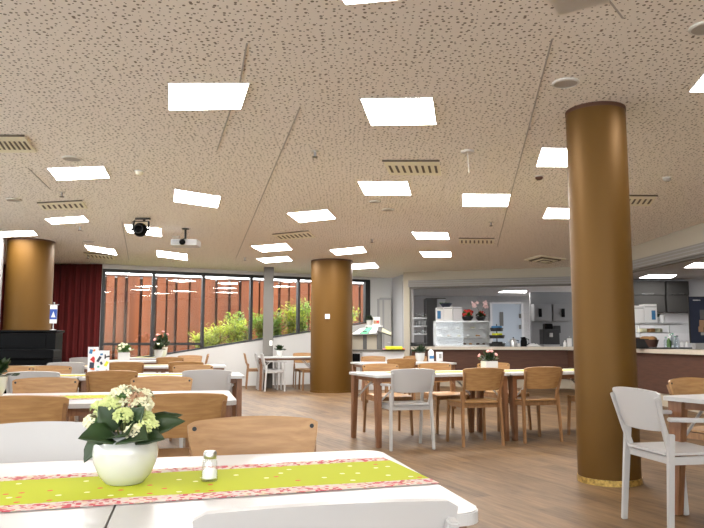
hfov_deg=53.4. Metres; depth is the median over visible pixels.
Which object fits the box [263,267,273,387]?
pillar
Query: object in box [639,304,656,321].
cardboard box
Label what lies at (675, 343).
bottle
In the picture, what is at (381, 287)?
wall
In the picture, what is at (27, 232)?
recessed light
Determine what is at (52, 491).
table runner
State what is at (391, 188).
recessed light
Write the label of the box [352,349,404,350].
countertop
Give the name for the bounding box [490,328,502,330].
tray
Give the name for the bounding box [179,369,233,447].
armchair
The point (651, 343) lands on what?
basket
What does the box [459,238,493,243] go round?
ceiling vent
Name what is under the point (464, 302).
wall
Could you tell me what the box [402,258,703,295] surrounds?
ceiling
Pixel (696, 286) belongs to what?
wall
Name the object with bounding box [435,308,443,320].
cardboard box
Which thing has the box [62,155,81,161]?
ceiling speaker
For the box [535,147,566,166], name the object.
recessed light
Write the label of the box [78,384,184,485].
hydrangea
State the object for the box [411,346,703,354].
countertop
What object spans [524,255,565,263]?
ceiling vent
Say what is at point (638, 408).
armchair
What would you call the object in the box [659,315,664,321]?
cup
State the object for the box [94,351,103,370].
menu card
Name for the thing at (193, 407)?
dining chair
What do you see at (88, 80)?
ceiling
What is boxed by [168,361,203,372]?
dining chair
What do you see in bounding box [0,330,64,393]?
piano
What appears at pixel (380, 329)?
shelf
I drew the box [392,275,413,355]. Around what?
wall
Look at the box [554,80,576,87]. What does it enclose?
grille
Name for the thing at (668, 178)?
smoke detector
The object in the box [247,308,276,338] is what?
shrub
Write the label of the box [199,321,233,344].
shrub
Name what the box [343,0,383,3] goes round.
diffuser
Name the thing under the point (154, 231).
ceiling lamp
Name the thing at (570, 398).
dining chair
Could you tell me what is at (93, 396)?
table runner
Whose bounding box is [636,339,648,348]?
crate
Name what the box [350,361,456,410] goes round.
dining table
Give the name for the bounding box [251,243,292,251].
ceiling lamp
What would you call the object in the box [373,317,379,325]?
box
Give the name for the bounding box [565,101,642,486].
column
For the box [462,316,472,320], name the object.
pot
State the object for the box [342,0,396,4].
recessed light
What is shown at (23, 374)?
dining table
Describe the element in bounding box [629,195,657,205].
ceiling vent
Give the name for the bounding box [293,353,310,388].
dining chair
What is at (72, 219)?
recessed light
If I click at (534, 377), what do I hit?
dining chair
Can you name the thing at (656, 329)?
packet
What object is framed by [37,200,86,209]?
ceiling vent
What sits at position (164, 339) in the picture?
potted plant
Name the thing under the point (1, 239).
post
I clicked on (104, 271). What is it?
window
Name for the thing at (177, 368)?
dining chair
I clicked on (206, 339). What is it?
shrub
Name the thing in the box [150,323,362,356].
sill
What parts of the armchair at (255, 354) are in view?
leg, leg, leg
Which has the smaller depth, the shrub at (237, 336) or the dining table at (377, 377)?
the dining table at (377, 377)
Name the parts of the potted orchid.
pot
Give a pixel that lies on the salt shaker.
(207, 473)
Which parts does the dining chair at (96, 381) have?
post, backrest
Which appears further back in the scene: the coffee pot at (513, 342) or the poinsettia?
the poinsettia
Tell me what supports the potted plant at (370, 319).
on the table at (365, 326)
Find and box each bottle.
[667,337,670,346]
[673,336,677,346]
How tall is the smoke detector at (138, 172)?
0.045 m
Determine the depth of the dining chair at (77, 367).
9.23 m
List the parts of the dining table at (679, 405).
leg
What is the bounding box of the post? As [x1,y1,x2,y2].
[0,238,3,309]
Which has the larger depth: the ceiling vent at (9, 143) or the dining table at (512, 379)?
the dining table at (512, 379)
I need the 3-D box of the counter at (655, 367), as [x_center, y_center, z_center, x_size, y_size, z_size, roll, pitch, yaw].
[5.162,2.013,12.695,3.833,0.955,12.064,2,-7,-20]
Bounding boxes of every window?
[99,269,152,356]
[149,271,202,355]
[200,273,250,347]
[248,275,297,340]
[296,277,310,332]
[352,279,369,324]
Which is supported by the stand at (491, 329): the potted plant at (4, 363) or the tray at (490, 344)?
the tray at (490, 344)
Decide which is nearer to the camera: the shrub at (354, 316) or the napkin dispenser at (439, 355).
the napkin dispenser at (439, 355)
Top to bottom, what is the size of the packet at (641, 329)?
0.066 m
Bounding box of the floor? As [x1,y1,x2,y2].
[75,384,703,527]
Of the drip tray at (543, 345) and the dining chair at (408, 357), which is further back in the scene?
the drip tray at (543, 345)
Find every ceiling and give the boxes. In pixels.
[0,0,703,277]
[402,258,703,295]
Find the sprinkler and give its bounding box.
[311,150,318,157]
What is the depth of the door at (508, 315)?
23.73 m
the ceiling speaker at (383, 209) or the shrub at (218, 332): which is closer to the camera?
the ceiling speaker at (383, 209)
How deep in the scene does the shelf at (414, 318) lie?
19.42 m
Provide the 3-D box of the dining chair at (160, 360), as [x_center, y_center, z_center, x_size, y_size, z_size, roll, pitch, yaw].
[-3.236,2.054,12.427,0.478,0.816,0.539,1,-6,-13]
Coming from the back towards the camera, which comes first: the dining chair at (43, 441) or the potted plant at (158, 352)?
the potted plant at (158, 352)
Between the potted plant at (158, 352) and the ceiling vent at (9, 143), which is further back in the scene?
the potted plant at (158, 352)
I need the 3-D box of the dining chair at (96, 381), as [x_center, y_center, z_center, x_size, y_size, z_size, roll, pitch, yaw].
[-2.318,1.434,6.792,0.478,0.816,0.539,1,-6,-13]
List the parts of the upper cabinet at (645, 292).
door, door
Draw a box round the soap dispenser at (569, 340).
[567,336,571,346]
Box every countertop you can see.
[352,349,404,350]
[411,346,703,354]
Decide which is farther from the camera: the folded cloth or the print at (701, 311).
the folded cloth
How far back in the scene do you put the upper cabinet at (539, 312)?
20.95 m
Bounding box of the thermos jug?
[520,337,528,346]
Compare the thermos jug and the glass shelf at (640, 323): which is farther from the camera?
the thermos jug
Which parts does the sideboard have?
door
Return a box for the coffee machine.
[539,324,560,346]
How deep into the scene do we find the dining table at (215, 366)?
9.76 m
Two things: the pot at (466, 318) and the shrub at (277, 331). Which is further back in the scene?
the shrub at (277, 331)
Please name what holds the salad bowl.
on the cardboard box at (447, 311)
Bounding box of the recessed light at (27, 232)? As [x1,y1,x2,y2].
[0,230,37,236]
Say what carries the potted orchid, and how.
on the display case
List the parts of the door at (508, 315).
vision panel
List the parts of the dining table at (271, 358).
leg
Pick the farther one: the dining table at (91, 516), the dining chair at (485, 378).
the dining chair at (485, 378)
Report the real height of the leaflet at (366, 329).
0.153 m
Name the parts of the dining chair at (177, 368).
backrest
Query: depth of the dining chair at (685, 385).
5.25 m
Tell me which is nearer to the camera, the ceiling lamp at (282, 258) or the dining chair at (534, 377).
the dining chair at (534, 377)
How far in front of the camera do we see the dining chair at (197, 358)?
13.74 m
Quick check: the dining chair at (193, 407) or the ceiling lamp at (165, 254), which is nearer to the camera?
the dining chair at (193, 407)
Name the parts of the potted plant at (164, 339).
pot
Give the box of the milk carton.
[428,349,433,360]
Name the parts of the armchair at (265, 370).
leg, leg, seat, rail, leg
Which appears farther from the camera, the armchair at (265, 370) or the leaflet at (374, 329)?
the leaflet at (374, 329)
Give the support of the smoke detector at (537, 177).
attached to the ceiling at (88, 80)
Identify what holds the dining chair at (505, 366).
on the floor
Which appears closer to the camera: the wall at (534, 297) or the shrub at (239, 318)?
the shrub at (239, 318)
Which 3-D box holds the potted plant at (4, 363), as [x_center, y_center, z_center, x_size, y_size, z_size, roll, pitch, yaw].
[-2.265,0.716,4.462,0.281,0.252,0.262,0,-6,0]
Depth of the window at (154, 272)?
16.44 m
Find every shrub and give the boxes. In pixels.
[188,330,221,347]
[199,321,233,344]
[218,313,247,342]
[225,311,259,340]
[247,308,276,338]
[261,309,292,337]
[278,298,306,334]
[290,298,310,333]
[352,308,360,325]
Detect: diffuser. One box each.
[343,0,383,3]
[502,291,525,292]
[641,275,675,277]
[691,75,703,91]
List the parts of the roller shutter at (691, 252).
rail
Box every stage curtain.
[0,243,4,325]
[0,264,101,372]
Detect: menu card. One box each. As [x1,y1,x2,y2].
[87,347,98,371]
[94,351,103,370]
[103,351,109,370]
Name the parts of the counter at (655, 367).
panel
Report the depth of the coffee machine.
19.20 m
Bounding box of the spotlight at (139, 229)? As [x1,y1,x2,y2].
[130,218,150,236]
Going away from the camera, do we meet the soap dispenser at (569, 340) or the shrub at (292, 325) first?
the soap dispenser at (569, 340)
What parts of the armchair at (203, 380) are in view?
leg, backrest, post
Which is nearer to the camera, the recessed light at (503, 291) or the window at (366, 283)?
the window at (366, 283)
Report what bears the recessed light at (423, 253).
in the ceiling at (88, 80)
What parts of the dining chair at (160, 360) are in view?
backrest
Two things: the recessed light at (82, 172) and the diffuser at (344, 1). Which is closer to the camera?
the diffuser at (344, 1)
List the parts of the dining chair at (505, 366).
rail, backrest, leg, seat, leg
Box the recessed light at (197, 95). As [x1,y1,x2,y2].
[167,82,249,110]
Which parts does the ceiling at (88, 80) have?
trim, trim, trim, trim, trim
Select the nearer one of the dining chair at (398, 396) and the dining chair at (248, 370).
the dining chair at (398, 396)
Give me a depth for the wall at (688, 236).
11.81 m
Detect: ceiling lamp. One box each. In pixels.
[84,245,116,254]
[124,224,161,236]
[156,250,187,259]
[173,189,220,207]
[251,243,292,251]
[256,256,292,262]
[286,209,335,222]
[330,246,366,254]
[352,263,378,268]
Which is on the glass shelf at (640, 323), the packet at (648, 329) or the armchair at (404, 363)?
the packet at (648, 329)
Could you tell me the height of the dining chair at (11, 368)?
0.816 m
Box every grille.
[63,157,79,160]
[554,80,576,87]
[691,24,703,34]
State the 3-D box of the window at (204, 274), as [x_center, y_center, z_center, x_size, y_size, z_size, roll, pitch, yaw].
[-3.076,1.148,17.150,1.232,1.812,0.140,3,-7,-25]
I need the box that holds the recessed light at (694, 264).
[683,262,703,267]
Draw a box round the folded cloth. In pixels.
[383,346,404,349]
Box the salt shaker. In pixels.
[202,450,217,478]
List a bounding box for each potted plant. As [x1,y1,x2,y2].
[0,357,19,395]
[115,342,133,360]
[152,342,164,357]
[153,331,169,356]
[275,345,285,356]
[365,315,372,325]
[412,344,426,360]
[478,350,498,367]
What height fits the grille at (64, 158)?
0.012 m
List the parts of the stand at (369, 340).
panel, post, panel, post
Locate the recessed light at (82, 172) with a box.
[46,166,109,180]
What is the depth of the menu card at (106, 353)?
7.02 m
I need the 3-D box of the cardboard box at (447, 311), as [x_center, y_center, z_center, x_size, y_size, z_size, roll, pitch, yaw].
[2.376,1.244,17.397,0.211,0.338,0.244,0,-6,0]
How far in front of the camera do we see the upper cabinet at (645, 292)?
17.23 m
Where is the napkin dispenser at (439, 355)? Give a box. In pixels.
[436,352,442,360]
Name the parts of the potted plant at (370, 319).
pot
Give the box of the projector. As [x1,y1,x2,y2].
[171,228,200,247]
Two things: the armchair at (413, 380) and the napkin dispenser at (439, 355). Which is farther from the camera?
the napkin dispenser at (439, 355)
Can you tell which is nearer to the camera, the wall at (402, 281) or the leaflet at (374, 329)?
the leaflet at (374, 329)
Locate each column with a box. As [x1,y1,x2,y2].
[2,238,55,329]
[310,258,352,392]
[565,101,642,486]
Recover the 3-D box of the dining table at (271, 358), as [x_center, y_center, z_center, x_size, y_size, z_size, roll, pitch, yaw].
[-1.480,2.473,15.875,1.300,0.738,0.800,1,-6,-10]
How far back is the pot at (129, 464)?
1.68 m
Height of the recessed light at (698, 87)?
0.035 m
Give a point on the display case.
(464, 326)
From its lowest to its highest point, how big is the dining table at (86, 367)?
0.738 m
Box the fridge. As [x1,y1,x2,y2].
[424,298,445,345]
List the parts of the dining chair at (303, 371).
leg, leg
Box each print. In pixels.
[698,326,703,331]
[699,320,703,326]
[700,310,703,318]
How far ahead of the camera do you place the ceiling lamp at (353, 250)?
13.81 m
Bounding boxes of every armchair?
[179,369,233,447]
[254,353,277,389]
[260,354,286,391]
[372,368,435,450]
[386,358,415,409]
[610,387,703,527]
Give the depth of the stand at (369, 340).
16.10 m
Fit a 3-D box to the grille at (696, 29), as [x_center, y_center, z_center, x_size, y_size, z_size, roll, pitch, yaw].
[2.177,-1.452,4.304,0.176,0.012,0.176,0,-6,0]
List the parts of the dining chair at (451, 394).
rail, backrest, leg, seat, leg, rail, leg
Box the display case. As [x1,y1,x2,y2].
[433,321,490,346]
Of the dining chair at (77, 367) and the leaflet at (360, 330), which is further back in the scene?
the leaflet at (360, 330)
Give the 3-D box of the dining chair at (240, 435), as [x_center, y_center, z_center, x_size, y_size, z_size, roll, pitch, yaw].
[-0.306,0.939,2.291,0.478,0.816,0.539,1,-6,-13]
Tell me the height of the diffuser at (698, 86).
0.019 m
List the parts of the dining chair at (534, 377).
rail, leg, post, seat, leg, rail, backrest, post, leg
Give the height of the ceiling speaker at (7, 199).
0.018 m
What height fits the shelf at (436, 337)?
0.012 m
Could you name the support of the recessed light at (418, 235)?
in the ceiling at (88, 80)
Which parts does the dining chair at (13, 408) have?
post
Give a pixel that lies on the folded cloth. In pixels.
(386, 347)
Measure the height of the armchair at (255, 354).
0.816 m
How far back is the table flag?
11.64 m
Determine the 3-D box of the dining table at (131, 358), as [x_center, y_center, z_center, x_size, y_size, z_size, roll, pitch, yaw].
[-4.214,2.373,14.970,1.100,0.738,0.700,1,-6,-13]
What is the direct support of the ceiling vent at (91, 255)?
in the ceiling at (88, 80)
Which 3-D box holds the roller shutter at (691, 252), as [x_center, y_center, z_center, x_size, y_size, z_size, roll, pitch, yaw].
[5.349,0.782,13.645,0.171,1.600,5.706,0,-6,-2]
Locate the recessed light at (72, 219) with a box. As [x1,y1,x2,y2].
[44,216,88,223]
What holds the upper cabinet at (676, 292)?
attached to the wall at (696, 286)
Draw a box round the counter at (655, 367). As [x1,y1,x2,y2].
[411,346,703,413]
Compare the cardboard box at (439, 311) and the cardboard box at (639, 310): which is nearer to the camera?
the cardboard box at (639, 310)
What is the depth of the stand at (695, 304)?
11.56 m
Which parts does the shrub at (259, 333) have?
stem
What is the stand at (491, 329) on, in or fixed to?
on the counter at (655, 367)
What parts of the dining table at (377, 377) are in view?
leg, leg, leg, leg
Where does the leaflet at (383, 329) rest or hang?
in the stand at (369, 340)
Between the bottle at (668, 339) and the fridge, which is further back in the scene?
the fridge
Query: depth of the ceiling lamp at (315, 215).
10.25 m
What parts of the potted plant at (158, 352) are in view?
pot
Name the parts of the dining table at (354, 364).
leg, leg, leg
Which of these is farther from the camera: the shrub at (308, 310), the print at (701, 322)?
the shrub at (308, 310)
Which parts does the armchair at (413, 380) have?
rail, leg, post, seat, rail, backrest, leg, post, leg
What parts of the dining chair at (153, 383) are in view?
backrest, leg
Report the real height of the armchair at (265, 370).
0.816 m
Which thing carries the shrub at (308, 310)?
on the ground
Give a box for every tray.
[489,335,504,337]
[489,343,504,346]
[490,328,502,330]
[539,344,559,346]
[648,347,691,348]
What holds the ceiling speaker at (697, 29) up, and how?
attached to the ceiling at (88, 80)
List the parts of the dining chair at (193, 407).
seat, backrest, post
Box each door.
[377,298,390,348]
[489,302,523,345]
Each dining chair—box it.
[0,395,68,423]
[0,421,92,462]
[3,366,35,374]
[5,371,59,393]
[12,377,78,421]
[27,365,71,373]
[47,362,84,392]
[69,357,87,364]
[85,370,137,416]
[109,362,143,372]
[130,376,192,447]
[144,393,227,457]
[156,357,183,372]
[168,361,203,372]
[169,364,212,440]
[178,355,201,361]
[187,416,317,455]
[192,498,459,527]
[243,353,264,388]
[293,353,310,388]
[298,369,309,390]
[361,356,390,402]
[362,363,413,434]
[403,356,435,401]
[417,363,470,433]
[446,367,504,446]
[477,362,531,431]
[508,367,562,443]
[567,395,574,434]
[666,377,703,439]
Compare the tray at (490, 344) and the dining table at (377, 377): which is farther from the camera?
the tray at (490, 344)
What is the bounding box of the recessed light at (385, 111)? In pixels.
[359,97,436,125]
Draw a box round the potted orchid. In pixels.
[471,300,488,320]
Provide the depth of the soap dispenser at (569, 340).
16.50 m
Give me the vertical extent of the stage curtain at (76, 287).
2.788 m
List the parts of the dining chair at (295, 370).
backrest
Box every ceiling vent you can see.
[0,134,35,152]
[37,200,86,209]
[83,252,114,259]
[272,230,314,239]
[382,160,441,175]
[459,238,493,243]
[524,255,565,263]
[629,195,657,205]
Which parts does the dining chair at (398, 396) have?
leg, rail, backrest, seat, rail, leg, leg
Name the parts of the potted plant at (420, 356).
pot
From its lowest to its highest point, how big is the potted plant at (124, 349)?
0.326 m
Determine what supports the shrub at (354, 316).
on the ground
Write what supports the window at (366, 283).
in the wall at (232, 356)
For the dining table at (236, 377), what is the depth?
7.12 m
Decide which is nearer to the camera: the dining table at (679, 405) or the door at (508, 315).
the dining table at (679, 405)
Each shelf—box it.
[352,327,378,335]
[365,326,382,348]
[379,327,391,335]
[414,318,426,343]
[436,337,487,337]
[635,322,682,336]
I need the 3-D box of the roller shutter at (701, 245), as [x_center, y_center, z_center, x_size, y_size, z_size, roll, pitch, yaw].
[5.574,0.240,8.725,0.172,1.600,4.205,0,-6,-3]
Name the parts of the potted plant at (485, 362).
pot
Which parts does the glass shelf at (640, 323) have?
shelf, shelf frame, glass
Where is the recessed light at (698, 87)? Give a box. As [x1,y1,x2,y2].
[688,73,703,92]
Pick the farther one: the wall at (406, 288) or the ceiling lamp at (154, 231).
the wall at (406, 288)
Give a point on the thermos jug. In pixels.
(523, 341)
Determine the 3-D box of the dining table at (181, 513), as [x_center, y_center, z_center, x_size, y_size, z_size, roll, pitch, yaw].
[-0.185,0.919,1.745,0.755,0.738,0.860,1,-6,-13]
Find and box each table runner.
[0,457,438,511]
[47,393,160,398]
[60,373,181,376]
[387,369,573,372]
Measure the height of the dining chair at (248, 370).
0.816 m
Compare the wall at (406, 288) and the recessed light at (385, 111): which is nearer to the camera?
the recessed light at (385, 111)
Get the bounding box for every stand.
[352,327,391,348]
[489,324,504,346]
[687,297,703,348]
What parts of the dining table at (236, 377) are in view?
leg, leg, leg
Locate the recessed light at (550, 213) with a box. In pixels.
[542,208,568,218]
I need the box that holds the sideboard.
[352,349,404,389]
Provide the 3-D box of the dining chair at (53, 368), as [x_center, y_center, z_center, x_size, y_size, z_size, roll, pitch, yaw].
[-3.359,1.527,7.640,0.478,0.816,0.539,1,-6,-13]
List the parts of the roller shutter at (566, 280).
guide rail, rail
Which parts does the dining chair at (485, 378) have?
leg, rail, leg, post, seat, rail, backrest, leg, post, leg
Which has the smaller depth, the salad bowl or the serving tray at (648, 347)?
the serving tray at (648, 347)
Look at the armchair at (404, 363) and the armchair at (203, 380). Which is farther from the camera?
the armchair at (404, 363)
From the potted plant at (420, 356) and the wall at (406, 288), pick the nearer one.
the potted plant at (420, 356)
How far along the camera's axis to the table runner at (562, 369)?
8.08 m
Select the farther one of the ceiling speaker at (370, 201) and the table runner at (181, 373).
the ceiling speaker at (370, 201)
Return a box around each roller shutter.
[408,276,570,343]
[570,243,703,277]
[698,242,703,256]
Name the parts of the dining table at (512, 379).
leg, leg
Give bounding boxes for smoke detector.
[134,170,144,175]
[534,175,543,179]
[662,176,671,181]
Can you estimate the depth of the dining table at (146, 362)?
12.44 m
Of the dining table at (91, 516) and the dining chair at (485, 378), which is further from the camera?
the dining chair at (485, 378)
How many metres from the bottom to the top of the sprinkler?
0.064 m
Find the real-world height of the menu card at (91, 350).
0.288 m
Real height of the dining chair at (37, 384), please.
0.816 m
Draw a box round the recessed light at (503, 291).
[497,290,526,292]
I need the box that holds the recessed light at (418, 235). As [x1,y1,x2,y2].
[411,232,449,239]
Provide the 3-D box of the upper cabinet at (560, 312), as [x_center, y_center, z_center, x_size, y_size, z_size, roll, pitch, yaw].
[6.314,1.468,21.106,0.594,0.508,0.420,0,-6,0]
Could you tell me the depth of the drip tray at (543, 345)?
19.02 m
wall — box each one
[84,263,376,385]
[103,274,364,359]
[370,278,392,345]
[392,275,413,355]
[402,281,403,347]
[403,267,570,280]
[404,281,409,355]
[414,296,530,344]
[529,292,572,345]
[632,222,703,259]
[633,279,703,346]
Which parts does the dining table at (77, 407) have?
leg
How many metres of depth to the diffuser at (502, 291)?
21.84 m
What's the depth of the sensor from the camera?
6.95 m
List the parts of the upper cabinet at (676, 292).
door, door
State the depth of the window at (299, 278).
17.94 m
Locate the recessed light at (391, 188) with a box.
[357,181,411,195]
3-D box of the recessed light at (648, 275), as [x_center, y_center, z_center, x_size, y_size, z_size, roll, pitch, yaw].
[7.298,0.283,16.571,0.803,0.028,0.864,-1,-6,8]
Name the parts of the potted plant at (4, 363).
pot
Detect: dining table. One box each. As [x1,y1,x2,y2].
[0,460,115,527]
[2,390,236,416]
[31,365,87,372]
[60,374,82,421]
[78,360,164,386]
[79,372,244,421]
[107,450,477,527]
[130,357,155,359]
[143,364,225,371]
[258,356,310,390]
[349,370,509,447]
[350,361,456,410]
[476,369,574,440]
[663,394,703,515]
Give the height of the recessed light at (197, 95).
0.037 m
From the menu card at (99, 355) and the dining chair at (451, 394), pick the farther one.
the dining chair at (451, 394)
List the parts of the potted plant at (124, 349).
pot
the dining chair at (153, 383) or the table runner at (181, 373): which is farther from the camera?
the table runner at (181, 373)
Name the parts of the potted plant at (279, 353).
pot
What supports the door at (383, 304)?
in the wall at (381, 287)
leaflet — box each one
[353,328,364,333]
[361,327,371,333]
[369,327,377,332]
[382,328,390,334]
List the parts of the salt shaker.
lid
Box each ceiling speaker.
[5,198,21,201]
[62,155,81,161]
[369,200,380,202]
[382,208,393,210]
[552,77,579,88]
[688,21,703,35]
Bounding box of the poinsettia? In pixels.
[462,309,473,320]
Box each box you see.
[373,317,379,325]
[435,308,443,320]
[443,307,452,320]
[452,307,461,320]
[634,306,643,322]
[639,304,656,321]
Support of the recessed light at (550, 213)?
in the ceiling at (88, 80)
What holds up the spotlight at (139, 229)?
attached to the ceiling at (88, 80)
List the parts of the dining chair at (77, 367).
backrest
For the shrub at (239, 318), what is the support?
on the ground
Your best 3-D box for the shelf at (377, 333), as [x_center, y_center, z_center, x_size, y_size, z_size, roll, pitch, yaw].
[0.300,1.555,16.201,0.691,0.224,0.388,0,-6,0]
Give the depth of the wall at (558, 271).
17.07 m
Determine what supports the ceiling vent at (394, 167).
in the ceiling at (88, 80)
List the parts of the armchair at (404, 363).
backrest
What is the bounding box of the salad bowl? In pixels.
[440,302,452,306]
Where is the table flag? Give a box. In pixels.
[49,302,58,329]
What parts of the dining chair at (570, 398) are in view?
leg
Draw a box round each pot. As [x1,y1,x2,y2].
[92,431,157,485]
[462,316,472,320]
[508,337,518,346]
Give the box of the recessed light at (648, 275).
[639,274,677,277]
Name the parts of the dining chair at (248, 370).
leg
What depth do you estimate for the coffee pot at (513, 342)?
16.82 m
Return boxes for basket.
[645,340,658,346]
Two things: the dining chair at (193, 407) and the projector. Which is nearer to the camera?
the dining chair at (193, 407)
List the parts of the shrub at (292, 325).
stem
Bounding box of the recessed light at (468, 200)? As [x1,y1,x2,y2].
[462,193,510,206]
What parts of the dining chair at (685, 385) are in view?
backrest, rail, seat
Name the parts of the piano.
lid, leg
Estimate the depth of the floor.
6.48 m
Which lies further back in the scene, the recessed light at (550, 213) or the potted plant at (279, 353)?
the potted plant at (279, 353)
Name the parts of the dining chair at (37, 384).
backrest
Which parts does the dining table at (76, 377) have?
leg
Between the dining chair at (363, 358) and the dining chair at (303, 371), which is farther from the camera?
the dining chair at (303, 371)
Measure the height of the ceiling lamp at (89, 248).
0.049 m
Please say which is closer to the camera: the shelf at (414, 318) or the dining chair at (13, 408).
the dining chair at (13, 408)
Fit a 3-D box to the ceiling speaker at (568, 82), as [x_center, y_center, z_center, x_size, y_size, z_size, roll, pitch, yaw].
[1.584,-1.340,5.192,0.200,0.018,0.200,0,-6,0]
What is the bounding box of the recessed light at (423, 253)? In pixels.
[419,251,451,256]
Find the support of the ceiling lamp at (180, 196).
attached to the ceiling at (88, 80)
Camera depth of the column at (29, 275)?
12.27 m
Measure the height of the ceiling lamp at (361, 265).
0.046 m
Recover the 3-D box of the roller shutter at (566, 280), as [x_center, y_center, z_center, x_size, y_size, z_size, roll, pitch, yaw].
[3.338,1.154,17.026,3.980,1.600,0.171,-2,-7,17]
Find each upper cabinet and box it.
[531,304,551,320]
[551,304,571,320]
[633,281,665,312]
[664,281,688,312]
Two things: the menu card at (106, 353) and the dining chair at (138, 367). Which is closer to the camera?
the menu card at (106, 353)
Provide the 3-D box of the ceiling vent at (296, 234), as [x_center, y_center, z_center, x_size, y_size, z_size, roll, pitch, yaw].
[-0.994,-0.490,11.994,0.904,0.028,0.649,-3,-7,25]
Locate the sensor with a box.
[460,149,474,172]
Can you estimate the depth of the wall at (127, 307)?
21.74 m
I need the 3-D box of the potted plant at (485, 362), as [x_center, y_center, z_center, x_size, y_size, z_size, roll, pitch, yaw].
[1.579,1.114,8.101,0.242,0.257,0.259,-1,-6,7]
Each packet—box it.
[637,328,646,331]
[647,328,654,331]
[654,328,662,331]
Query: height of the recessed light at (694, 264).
0.028 m
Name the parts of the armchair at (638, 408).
post, leg, backrest, rail, post, seat, armrest, leg, armrest, leg, rail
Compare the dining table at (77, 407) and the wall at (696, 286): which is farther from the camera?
the wall at (696, 286)
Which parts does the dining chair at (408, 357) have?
backrest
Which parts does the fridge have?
door, door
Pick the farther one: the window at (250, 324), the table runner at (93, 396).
the window at (250, 324)
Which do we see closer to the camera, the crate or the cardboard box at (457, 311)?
the crate
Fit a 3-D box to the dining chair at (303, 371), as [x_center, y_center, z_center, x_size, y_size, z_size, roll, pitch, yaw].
[-0.909,2.421,15.761,0.539,0.816,0.478,2,-6,-15]
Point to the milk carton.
(430, 352)
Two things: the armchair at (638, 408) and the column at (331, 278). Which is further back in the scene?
the column at (331, 278)
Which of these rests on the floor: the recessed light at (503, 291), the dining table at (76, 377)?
the dining table at (76, 377)
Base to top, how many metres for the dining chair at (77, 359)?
0.816 m
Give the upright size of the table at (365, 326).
1.454 m
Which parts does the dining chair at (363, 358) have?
backrest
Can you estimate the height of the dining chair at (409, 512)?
0.816 m
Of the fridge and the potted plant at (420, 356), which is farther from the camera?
the fridge
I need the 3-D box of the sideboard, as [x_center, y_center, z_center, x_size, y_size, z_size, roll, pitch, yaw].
[0.497,2.407,16.023,1.397,0.899,0.540,0,-6,0]
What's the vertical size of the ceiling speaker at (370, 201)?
0.018 m
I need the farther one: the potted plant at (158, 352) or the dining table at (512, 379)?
the potted plant at (158, 352)
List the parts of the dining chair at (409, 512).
post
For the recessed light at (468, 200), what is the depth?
9.23 m

